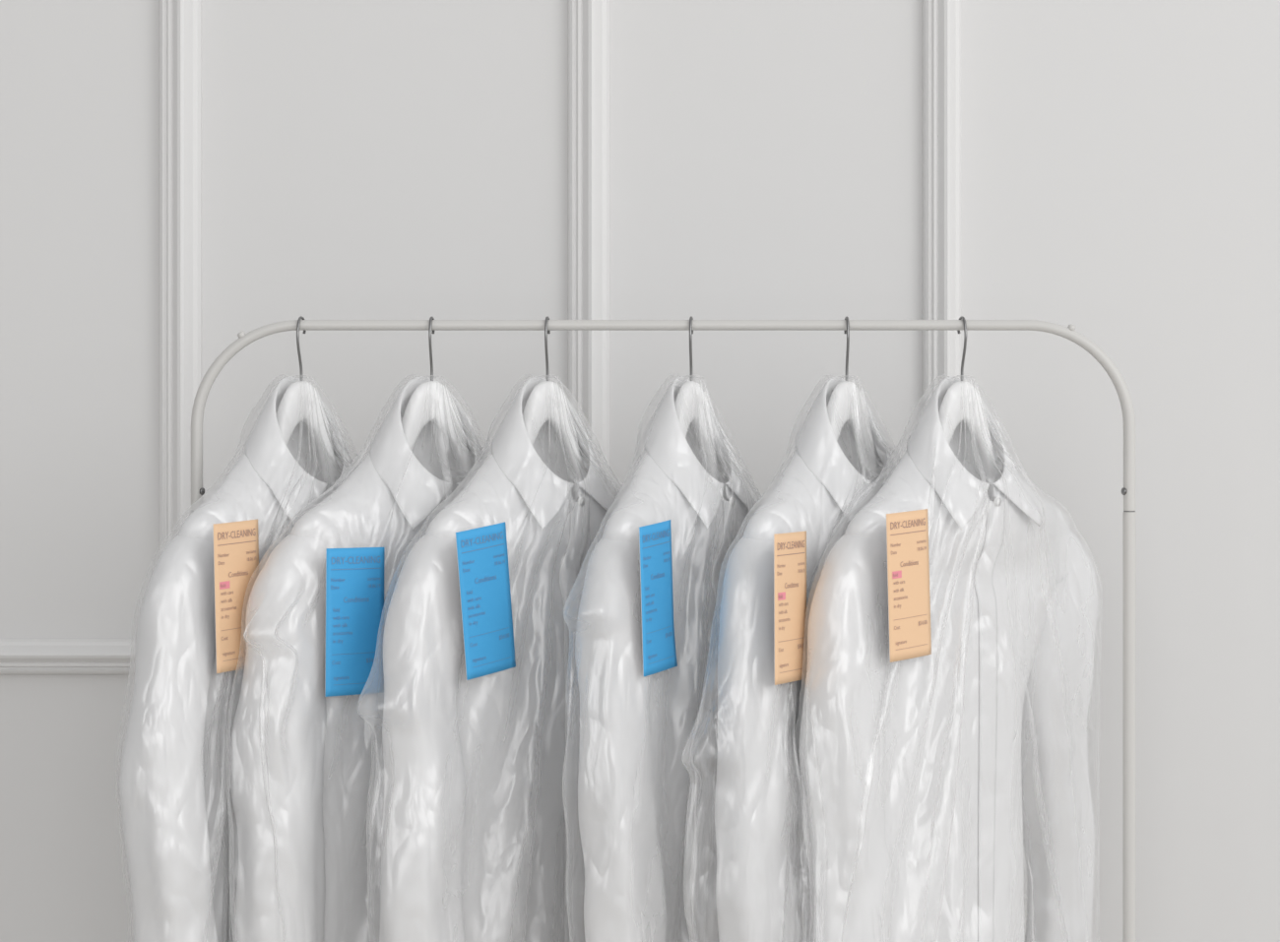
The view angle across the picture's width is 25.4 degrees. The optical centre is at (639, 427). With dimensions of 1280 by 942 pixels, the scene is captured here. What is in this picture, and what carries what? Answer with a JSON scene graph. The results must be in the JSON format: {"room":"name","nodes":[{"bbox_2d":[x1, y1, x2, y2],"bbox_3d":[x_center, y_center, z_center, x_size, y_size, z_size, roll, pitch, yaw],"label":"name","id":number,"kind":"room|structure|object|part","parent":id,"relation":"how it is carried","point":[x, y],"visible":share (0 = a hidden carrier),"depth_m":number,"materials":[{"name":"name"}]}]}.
{"room":"laundry","nodes":[
{"label":"laundry","id":0,"kind":"room"},
{"bbox_2d":[0,0,1279,941],"bbox_3d":[0.000,-0.108,3.470,5.200,3.000,0.100,0,0,0],"label":"wall","id":1,"kind":"structure","parent":0,"point":[362,160],"depth_m":3.42,"materials":[{"name":"white paint"}]},
{"bbox_2d":[0,639,135,674],"bbox_3d":[-1.589,0.276,3.405,2.022,0.042,0.030,0,0,0],"label":"trim","id":2,"kind":"structure","parent":1,"relation":"attached to","point":[17,656],"depth_m":3.40,"materials":[{"name":"white paint"}]},
{"bbox_2d":[159,0,201,555],"bbox_3d":[-0.553,-0.108,3.405,0.050,3.000,0.030,0,0,0],"label":"trim","id":3,"kind":"structure","parent":1,"relation":"attached to","point":[180,21],"depth_m":3.40,"materials":[{"name":"white paint"}]},
{"bbox_2d":[568,0,609,478],"bbox_3d":[-0.062,-0.108,3.405,0.050,3.000,0.030,0,0,0],"label":"trim","id":4,"kind":"structure","parent":1,"relation":"attached to","point":[588,20],"depth_m":3.40,"materials":[{"name":"white paint"}]},
{"bbox_2d":[922,0,961,410],"bbox_3d":[0.364,-0.108,3.405,0.046,3.000,0.030,0,0,0],"label":"trim","id":5,"kind":"structure","parent":1,"relation":"attached to","point":[941,19],"depth_m":3.40,"materials":[{"name":"white paint"}]},
{"bbox_3d":[0.000,1.422,1.160,5.200,0.060,4.720,0,0,0],"label":"floor","id":6,"kind":"structure","parent":0,"visible":0},
{"bbox_2d":[190,320,1136,941],"bbox_3d":[0.025,0.639,3.000,1.010,1.506,0.496,0,0,0],"label":"clothes rack","id":7,"kind":"object","parent":6,"relation":"on","point":[197,417],"visible":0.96,"depth_m":3.00,"materials":[{"name":"grey metal"}]},
{"bbox_3d":[-0.421,-0.097,3.000,0.010,0.009,0.008,0,0,0],"label":"stop knob","id":8,"kind":"part","parent":7,"relation":"part of","materials":[{"name":"grey metal"}]},
{"bbox_2d":[276,316,342,495],"bbox_3d":[-0.358,-0.004,3.000,0.019,0.226,0.264,0,0,33],"label":"hanger","id":9,"kind":"object","parent":7,"relation":"hanging from","point":[300,402],"visible":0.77,"depth_m":3.00,"materials":[{"name":"white plastic"}]},
{"bbox_2d":[119,376,355,941],"bbox_3d":[-0.364,0.319,2.980,0.095,0.746,0.487,0,0,33],"label":"dress shirt","id":10,"kind":"object","parent":9,"relation":"hanging from","point":[179,827],"visible":0.44,"depth_m":2.81,"materials":[{"name":"white fabric"}]},
{"bbox_3d":[-0.358,0.030,3.000,0.019,0.158,0.264,0,0,33],"label":"shoulder arm","id":11,"kind":"part","parent":9,"relation":"part of","materials":[{"name":"white plastic"}]},
{"bbox_3d":[-0.364,0.410,2.978,0.199,0.933,0.494,0,0,33],"label":"bag","id":12,"kind":"object","parent":9,"relation":"hanging from","visible":0},
{"bbox_2d":[212,518,258,673],"bbox_3d":[-0.404,0.169,2.847,0.002,0.151,0.081,0,0,28],"label":"tag","id":13,"kind":"object","parent":12,"relation":"attached to","point":[235,544],"visible":0.88,"depth_m":2.84,"materials":[{"name":"brown paper"}]},
{"bbox_2d":[401,316,473,481],"bbox_3d":[-0.220,-0.004,3.000,0.264,0.226,0.019,0,0,-45],"label":"hanger","id":14,"kind":"object","parent":7,"relation":"hanging from","point":[431,400],"visible":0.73,"depth_m":3.00,"materials":[{"name":"white plastic"}]},
{"bbox_2d":[229,376,486,941],"bbox_3d":[-0.228,0.319,2.983,0.476,0.746,0.095,0,0,-45],"label":"dress shirt","id":15,"kind":"object","parent":14,"relation":"hanging from","point":[306,766],"visible":0.52,"depth_m":2.86,"materials":[{"name":"white fabric"}]},
{"bbox_3d":[-0.220,0.030,3.000,0.264,0.158,0.019,0,0,-45],"label":"shoulder arm","id":16,"kind":"part","parent":14,"relation":"part of","materials":[{"name":"white plastic"}]},
{"bbox_2d":[522,316,587,498],"bbox_3d":[-0.098,-0.004,3.000,0.019,0.226,0.264,0,0,38],"label":"hanger","id":17,"kind":"object","parent":7,"relation":"hanging from","point":[546,402],"visible":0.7,"depth_m":3.00,"materials":[{"name":"white plastic"}]},
{"bbox_2d":[379,376,624,941],"bbox_3d":[-0.102,0.319,2.986,0.095,0.746,0.497,0,0,38],"label":"dress shirt","id":18,"kind":"object","parent":17,"relation":"hanging from","point":[480,839],"visible":0.61,"depth_m":2.89,"materials":[{"name":"white fabric"}]},
{"bbox_3d":[-0.098,0.030,3.000,0.019,0.158,0.264,0,0,38],"label":"shoulder arm","id":19,"kind":"part","parent":17,"relation":"part of","materials":[{"name":"white plastic"}]},
{"bbox_3d":[0.025,-0.013,3.000,0.999,0.202,0.013,0,0,0],"label":"rail","id":20,"kind":"part","parent":7,"relation":"part of","materials":[{"name":"grey metal"}]},
{"bbox_2d":[674,316,728,501],"bbox_3d":[0.054,-0.004,3.000,0.019,0.226,0.264,0,0,27],"label":"hanger","id":21,"kind":"object","parent":7,"relation":"hanging from","point":[691,406],"visible":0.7,"depth_m":3.01,"materials":[{"name":"white plastic"}]},
{"bbox_2d":[575,376,761,941],"bbox_3d":[0.058,0.319,2.994,0.095,0.746,0.458,0,0,27],"label":"dress shirt","id":22,"kind":"object","parent":21,"relation":"hanging from","point":[647,776],"visible":0.66,"depth_m":2.88,"materials":[{"name":"white fabric"}]},
{"bbox_3d":[0.054,0.030,3.000,0.019,0.158,0.264,0,0,27],"label":"shoulder arm","id":23,"kind":"part","parent":21,"relation":"part of","materials":[{"name":"white plastic"}]},
{"bbox_3d":[0.053,0.421,2.982,0.158,0.954,0.492,0,0,27],"label":"bag","id":24,"kind":"object","parent":21,"relation":"hanging from","visible":0},
{"bbox_2d":[639,519,677,677],"bbox_3d":[0.018,0.170,2.830,0.003,0.153,0.086,0,0,26],"label":"tag","id":25,"kind":"object","parent":24,"relation":"attached to","point":[655,540],"visible":1,"depth_m":2.83,"materials":[{"name":"blue paper"}]},
{"bbox_2d":[827,316,886,494],"bbox_3d":[0.219,-0.004,3.000,0.019,0.226,0.264,0,0,36],"label":"hanger","id":26,"kind":"object","parent":7,"relation":"hanging from","point":[846,403],"visible":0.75,"depth_m":3.00,"materials":[{"name":"white plastic"}]},
{"bbox_2d":[714,376,895,941],"bbox_3d":[0.220,0.319,2.992,0.095,0.746,0.460,0,0,36],"label":"dress shirt","id":27,"kind":"object","parent":26,"relation":"hanging from","point":[763,893],"visible":0.46,"depth_m":2.82,"materials":[{"name":"white fabric"}]},
{"bbox_3d":[0.219,0.030,3.000,0.019,0.158,0.264,0,0,36],"label":"shoulder arm","id":28,"kind":"part","parent":26,"relation":"part of","materials":[{"name":"white plastic"}]},
{"bbox_3d":[0.197,0.423,2.974,0.178,0.958,0.524,0,0,36],"label":"bag","id":29,"kind":"object","parent":26,"relation":"hanging from","visible":0},
{"bbox_2d":[773,530,806,685],"bbox_3d":[0.150,0.179,2.820,0.002,0.149,0.077,0,0,28],"label":"tag","id":30,"kind":"object","parent":29,"relation":"attached to","point":[790,548],"visible":1,"depth_m":2.82,"materials":[{"name":"brown paper"}]},
{"bbox_2d":[938,316,1002,500],"bbox_3d":[0.341,-0.004,3.000,0.020,0.226,0.264,0,0,44],"label":"hanger","id":31,"kind":"object","parent":7,"relation":"hanging from","point":[961,402],"visible":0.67,"depth_m":3.00,"materials":[{"name":"white plastic"}]},
{"bbox_2d":[798,376,1098,941],"bbox_3d":[0.333,0.319,2.983,0.096,0.746,0.477,0,0,44],"label":"dress shirt","id":32,"kind":"object","parent":31,"relation":"hanging from","point":[927,780],"visible":0.94,"depth_m":2.94,"materials":[{"name":"white fabric"}]},
{"bbox_3d":[0.341,0.030,3.000,0.019,0.158,0.264,0,0,44],"label":"shoulder arm","id":33,"kind":"part","parent":31,"relation":"part of","materials":[{"name":"white plastic"}]},
{"bbox_3d":[0.456,-0.105,3.000,0.010,0.009,0.008,0,0,0],"label":"stop knob","id":34,"kind":"part","parent":7,"relation":"part of","materials":[{"name":"grey metal"}]},
{"bbox_3d":[-0.237,0.415,2.982,0.502,0.943,0.167,0,0,-45],"label":"bag","id":35,"kind":"object","parent":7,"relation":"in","visible":0},
{"bbox_2d":[324,547,384,697],"bbox_3d":[-0.287,0.196,2.865,0.002,0.148,0.076,0,-1,45],"label":"tag","id":36,"kind":"object","parent":35,"relation":"attached to","point":[354,576],"visible":0.98,"depth_m":2.86,"materials":[{"name":"blue paper"}]},
{"bbox_3d":[-0.097,0.417,2.967,0.162,0.946,0.529,0,0,38],"label":"bag","id":37,"kind":"object","parent":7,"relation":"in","visible":0},
{"bbox_2d":[455,521,515,680],"bbox_3d":[-0.154,0.174,2.847,0.002,0.156,0.092,0,0,38],"label":"tag","id":38,"kind":"object","parent":37,"relation":"attached to","point":[481,552],"visible":1,"depth_m":2.85,"materials":[{"name":"blue paper"}]},
{"bbox_3d":[0.328,0.414,2.976,0.149,0.940,0.503,0,0,44],"label":"bag","id":39,"kind":"object","parent":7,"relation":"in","visible":0},
{"bbox_2d":[886,509,931,662],"bbox_3d":[0.272,0.159,2.857,0.002,0.152,0.082,0,0,39],"label":"tag","id":40,"kind":"object","parent":39,"relation":"attached to","point":[907,533],"visible":1,"depth_m":2.85,"materials":[{"name":"brown paper"}]}
]}

